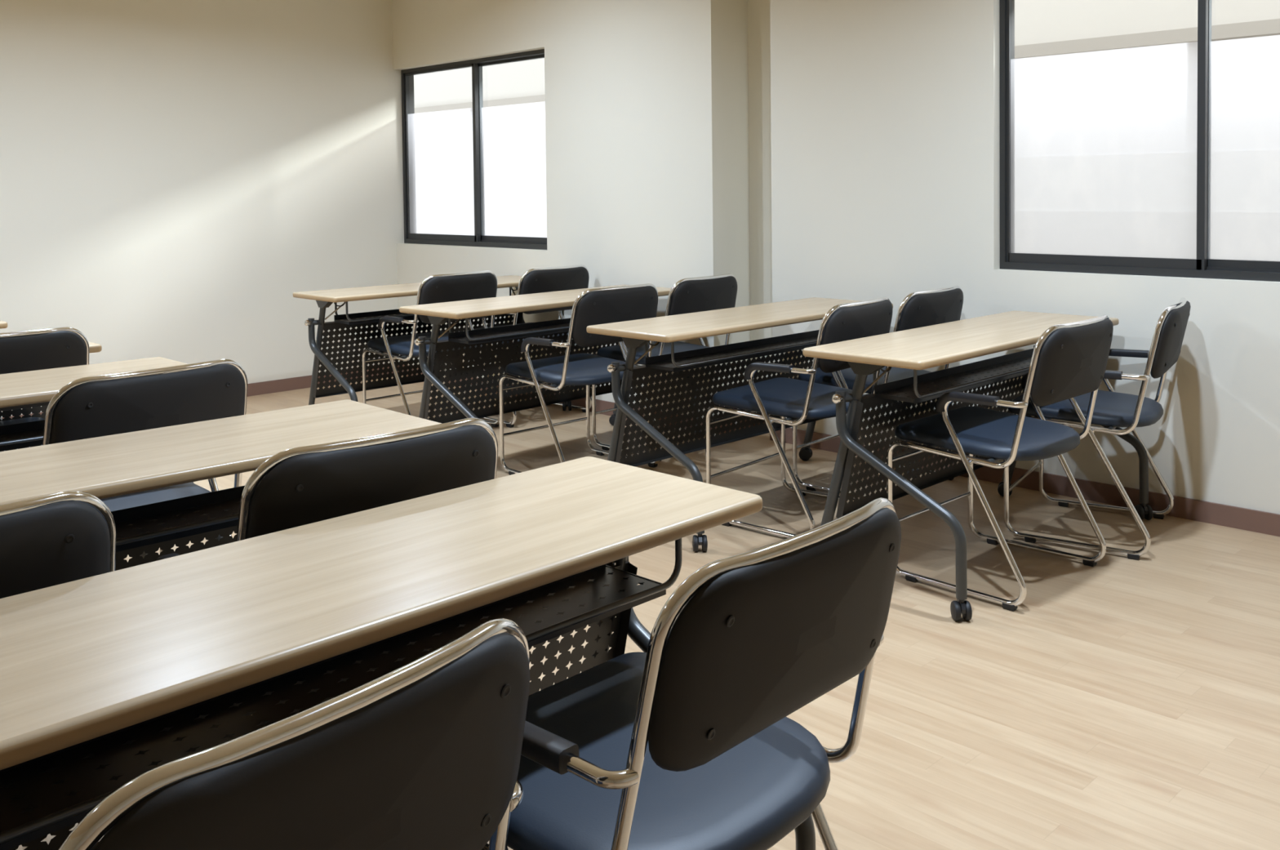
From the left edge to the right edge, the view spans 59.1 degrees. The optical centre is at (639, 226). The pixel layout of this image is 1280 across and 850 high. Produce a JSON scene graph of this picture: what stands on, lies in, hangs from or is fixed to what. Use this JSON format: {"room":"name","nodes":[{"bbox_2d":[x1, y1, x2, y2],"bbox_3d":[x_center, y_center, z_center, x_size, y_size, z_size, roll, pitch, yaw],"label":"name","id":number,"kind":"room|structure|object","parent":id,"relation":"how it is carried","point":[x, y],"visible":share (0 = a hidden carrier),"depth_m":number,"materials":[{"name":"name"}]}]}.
{"room":"classroom","nodes":[
{"label":"classroom","id":0,"kind":"room"},
{"bbox_2d":[0,0,404,417],"bbox_3d":[-4.423,-0.231,5.019,7.964,2.720,0.160,-3,3,-45],"label":"wall","id":1,"kind":"structure","parent":0,"point":[172,172],"depth_m":6.70,"materials":[{"name":"beige paint"}]},
{"bbox_2d":[1,364,399,418],"bbox_3d":[-4.349,1.091,5.002,7.640,0.076,0.012,-3,3,-45],"label":"baseboard","id":2,"kind":"structure","parent":1,"relation":"attached to","point":[300,382],"depth_m":7.09,"materials":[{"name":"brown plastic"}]},
{"bbox_2d":[16,375,1279,849],"bbox_3d":[-0.997,1.248,1.859,8.255,0.100,9.520,-3,3,-45],"label":"floor","id":3,"kind":"structure","parent":0,"point":[1124,704],"depth_m":2.89,"materials":[{"name":"brown wood"}]},
{"bbox_2d":[0,320,7,419],"bbox_3d":[-3.158,0.773,4.186,1.417,0.740,0.593,-3,3,-45],"label":"folding table","id":4,"kind":"object","parent":3,"relation":"on","point":[3,324],"visible":0.09,"depth_m":4.55,"materials":[{"name":"beige wood"}]},
{"bbox_2d":[0,326,88,448],"bbox_3d":[-2.083,0.732,3.601,0.577,0.837,0.549,-3,3,-45],"label":"armchair","id":5,"kind":"object","parent":3,"relation":"on","point":[64,346],"visible":0.32,"depth_m":3.47,"materials":[{"name":"black leather"}]},
{"bbox_2d":[0,490,115,849],"bbox_3d":[-1.089,0.788,1.639,0.577,0.837,0.549,-3,3,-45],"label":"armchair","id":6,"kind":"object","parent":3,"relation":"on","point":[59,538],"visible":0.34,"depth_m":1.54,"materials":[{"name":"black leather"}]},
{"bbox_2d":[0,341,115,561],"bbox_3d":[-2.436,0.789,3.467,1.417,0.740,0.593,-3,3,-45],"label":"folding table","id":7,"kind":"object","parent":3,"relation":"on","point":[93,347],"visible":0.06,"depth_m":3.91,"materials":[{"name":"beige metal"}]},
{"bbox_2d":[0,356,222,558],"bbox_3d":[-1.820,0.803,2.872,1.417,0.740,0.593,-3,3,-44],"label":"folding table","id":8,"kind":"object","parent":3,"relation":"on","point":[23,388],"visible":0.02,"depth_m":3.11,"materials":[{"name":"beige wood"}]},
{"bbox_2d":[0,419,44,450],"bbox_3d":[-1.833,0.568,2.875,1.149,0.039,0.144,-3,3,-44],"label":"shelf","id":9,"kind":"object","parent":8,"relation":"attached to","point":[9,433],"depth_m":3.07,"materials":[{"name":"black metal"}]},
{"bbox_2d":[42,358,247,552],"bbox_3d":[-1.327,0.749,2.857,0.549,0.837,0.577,1,3,40],"label":"armchair","id":10,"kind":"object","parent":3,"relation":"on","point":[110,404],"visible":0.38,"depth_m":2.66,"materials":[{"name":"black leather"}]},
{"bbox_2d":[0,399,441,570],"bbox_3d":[-1.043,0.820,2.115,1.417,0.740,0.593,-2,3,-43],"label":"folding table","id":11,"kind":"object","parent":3,"relation":"on","point":[103,467],"visible":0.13,"depth_m":2.26,"materials":[{"name":"beige wood"}]},
{"bbox_2d":[111,485,244,551],"bbox_3d":[-1.056,0.585,2.117,1.149,0.039,0.144,-2,3,-43],"label":"shelf","id":12,"kind":"object","parent":11,"relation":"attached to","point":[175,513],"depth_m":2.26,"materials":[{"name":"black metal"}]},
{"bbox_2d":[57,617,529,849],"bbox_3d":[-0.436,0.798,1.107,0.549,0.837,0.577,1,2,37],"label":"armchair","id":13,"kind":"object","parent":3,"relation":"on","point":[424,753],"visible":1,"depth_m":0.93,"materials":[{"name":"black leather"}]},
{"bbox_2d":[155,417,497,560],"bbox_3d":[-0.593,0.765,2.132,0.577,0.837,0.549,-2,3,-42],"label":"armchair","id":14,"kind":"object","parent":3,"relation":"on","point":[300,486],"visible":0.37,"depth_m":1.88,"materials":[{"name":"black leather"}]},
{"bbox_2d":[0,456,815,849],"bbox_3d":[-0.396,0.834,1.484,0.593,0.740,1.417,1,3,44],"label":"folding table","id":15,"kind":"object","parent":3,"relation":"on","point":[108,680],"visible":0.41,"depth_m":1.46,"materials":[{"name":"beige wood"}]},
{"bbox_2d":[0,564,666,849],"bbox_3d":[-0.410,0.599,1.487,0.144,0.039,1.149,1,3,44],"label":"shelf","id":16,"kind":"object","parent":15,"relation":"attached to","point":[28,776],"depth_m":1.43,"materials":[{"name":"black metal"}]},
{"bbox_2d":[361,270,499,427],"bbox_3d":[-1.067,0.644,5.861,0.549,0.837,0.577,1,3,44],"label":"armchair","id":17,"kind":"object","parent":3,"relation":"on","point":[445,287],"visible":0.65,"depth_m":5.67,"materials":[{"name":"black leather"}]},
{"bbox_2d":[293,275,571,410],"bbox_3d":[-1.078,0.685,6.077,1.417,0.740,0.593,-3,3,-44],"label":"folding table","id":18,"kind":"object","parent":3,"relation":"on","point":[324,299],"visible":0.44,"depth_m":5.85,"materials":[{"name":"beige metal"}]},
{"bbox_2d":[333,308,419,324],"bbox_3d":[-1.091,0.451,6.080,1.149,0.039,0.144,-3,3,-44],"label":"shelf","id":19,"kind":"object","parent":18,"relation":"attached to","point":[366,317],"depth_m":5.80,"materials":[{"name":"black metal"}]},
{"bbox_2d":[462,264,591,427],"bbox_3d":[-0.608,0.626,6.236,0.577,0.837,0.549,-3,3,-45],"label":"armchair","id":20,"kind":"object","parent":3,"relation":"on","point":[546,279],"visible":0.46,"depth_m":6.02,"materials":[{"name":"black leather"}]},
{"bbox_2d":[399,284,701,438],"bbox_3d":[-0.380,0.703,5.321,0.593,0.740,1.417,1,3,44],"label":"folding table","id":21,"kind":"object","parent":3,"relation":"on","point":[437,313],"visible":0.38,"depth_m":5.13,"materials":[{"name":"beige metal"}]},
{"bbox_2d":[448,317,570,344],"bbox_3d":[-0.393,0.468,5.324,0.144,0.039,1.149,1,3,44],"label":"shelf","id":22,"kind":"object","parent":21,"relation":"attached to","point":[525,330],"depth_m":5.11,"materials":[{"name":"black metal"}]},
{"bbox_2d":[498,283,661,475],"bbox_3d":[-0.248,0.664,4.980,0.577,0.837,0.549,-3,3,-44],"label":"armchair","id":23,"kind":"object","parent":3,"relation":"on","point":[602,305],"visible":0.71,"depth_m":4.80,"materials":[{"name":"black leather"}]},
{"bbox_2d":[591,273,737,461],"bbox_3d":[0.142,0.644,5.460,0.549,0.837,0.577,1,3,43],"label":"armchair","id":24,"kind":"object","parent":3,"relation":"on","point":[698,294],"visible":0.5,"depth_m":5.30,"materials":[{"name":"black leather"}]},
{"bbox_2d":[481,497,901,849],"bbox_3d":[0.026,0.778,1.551,0.549,0.837,0.577,1,3,43],"label":"armchair","id":25,"kind":"object","parent":3,"relation":"on","point":[689,741],"visible":0.86,"depth_m":1.38,"materials":[{"name":"black leather"}]},
{"bbox_2d":[586,297,917,551],"bbox_3d":[0.491,0.720,4.524,1.417,0.740,0.594,-3,3,-45],"label":"folding table","id":26,"kind":"object","parent":3,"relation":"on","point":[635,334],"visible":0.59,"depth_m":4.36,"materials":[{"name":"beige metal"}]},
{"bbox_2d":[644,329,818,372],"bbox_3d":[0.478,0.486,4.526,1.149,0.039,0.144,-3,3,-45],"label":"shelf","id":27,"kind":"object","parent":26,"relation":"attached to","point":[700,357],"depth_m":4.41,"materials":[{"name":"black metal"}]},
{"bbox_2d":[705,296,893,537],"bbox_3d":[0.620,0.679,4.245,0.549,0.837,0.577,1,3,40],"label":"armchair","id":28,"kind":"object","parent":3,"relation":"on","point":[794,399],"visible":0.73,"depth_m":4.07,"materials":[{"name":"black leather"}]},
{"bbox_2d":[792,285,963,498],"bbox_3d":[1.008,0.660,4.690,0.549,0.837,0.577,1,3,43],"label":"armchair","id":29,"kind":"object","parent":3,"relation":"on","point":[919,308],"visible":0.36,"depth_m":4.52,"materials":[{"name":"black leather"}]},
{"bbox_2d":[802,310,1152,621],"bbox_3d":[1.202,0.734,3.885,0.593,0.740,1.417,1,3,45],"label":"folding table","id":30,"kind":"object","parent":3,"relation":"on","point":[926,347],"visible":0.63,"depth_m":3.64,"materials":[{"name":"brown wood"}]},
{"bbox_2d":[874,347,1034,404],"bbox_3d":[1.188,0.499,3.888,0.144,0.039,1.149,1,3,45],"label":"shelf","id":31,"kind":"object","parent":30,"relation":"attached to","point":[944,380],"depth_m":3.76,"materials":[{"name":"black metal"}]},
{"bbox_2d":[886,315,1113,611],"bbox_3d":[1.166,0.695,3.605,0.577,0.837,0.549,-3,3,-44],"label":"armchair","id":32,"kind":"object","parent":3,"relation":"on","point":[1069,360],"visible":0.98,"depth_m":3.44,"materials":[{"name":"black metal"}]},
{"bbox_2d":[1003,297,1191,559],"bbox_3d":[1.651,0.674,4.050,0.549,0.837,0.577,1,2,33],"label":"armchair","id":33,"kind":"object","parent":3,"relation":"on","point":[1113,409],"visible":0.74,"depth_m":3.86,"materials":[{"name":"black leather"}]},
{"bbox_2d":[391,0,1279,514],"bbox_3d":[1.749,-0.286,4.568,0.446,2.720,9.200,-3,3,-45],"label":"wall","id":34,"kind":"structure","parent":0,"point":[792,149],"depth_m":5.34,"materials":[{"name":"beige paint"}]},
{"bbox_2d":[400,48,546,249],"bbox_3d":[-1.031,-0.466,7.175,0.085,1.179,1.578,-3,3,-45],"label":"window","id":35,"kind":"structure","parent":34,"relation":"in","point":[476,175],"depth_m":7.16,"materials":[{"name":"glass"}]},
{"bbox_2d":[399,364,1279,536],"bbox_3d":[1.704,1.038,4.552,0.298,0.076,9.200,-3,3,-45],"label":"baseboard","id":36,"kind":"structure","parent":34,"relation":"attached to","point":[1243,518],"depth_m":4.40,"materials":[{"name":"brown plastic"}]},
{"bbox_2d":[999,0,1279,281],"bbox_3d":[2.091,-0.401,4.208,0.085,1.179,1.570,-3,3,-45],"label":"window","id":37,"kind":"structure","parent":34,"relation":"in","point":[1157,160],"depth_m":4.34,"materials":[{"name":"glass"}]},
{"bbox_3d":[1.530,0.002,10.011,0.300,2.580,24.000,-3,3,-45],"label":"wall","id":38,"kind":"structure","parent":0,"visible":0},
{"bbox_2d":[414,18,1279,113],"bbox_3d":[1.479,-1.331,9.930,0.400,0.090,24.000,-3,3,-45],"label":"trim","id":39,"kind":"structure","parent":38,"relation":"attached to","point":[1266,27],"depth_m":7.80,"materials":[{"name":"beige"}]},
{"label":"outside","id":40,"kind":"structure","parent":0,"visible":0},
{"bbox_2d":[413,0,1279,107],"bbox_3d":[1.518,-1.923,9.956,0.470,1.090,24.000,-3,3,-45],"label":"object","id":41,"kind":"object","parent":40,"point":[1036,21],"depth_m":8.20,"materials":[{"name":"white"}]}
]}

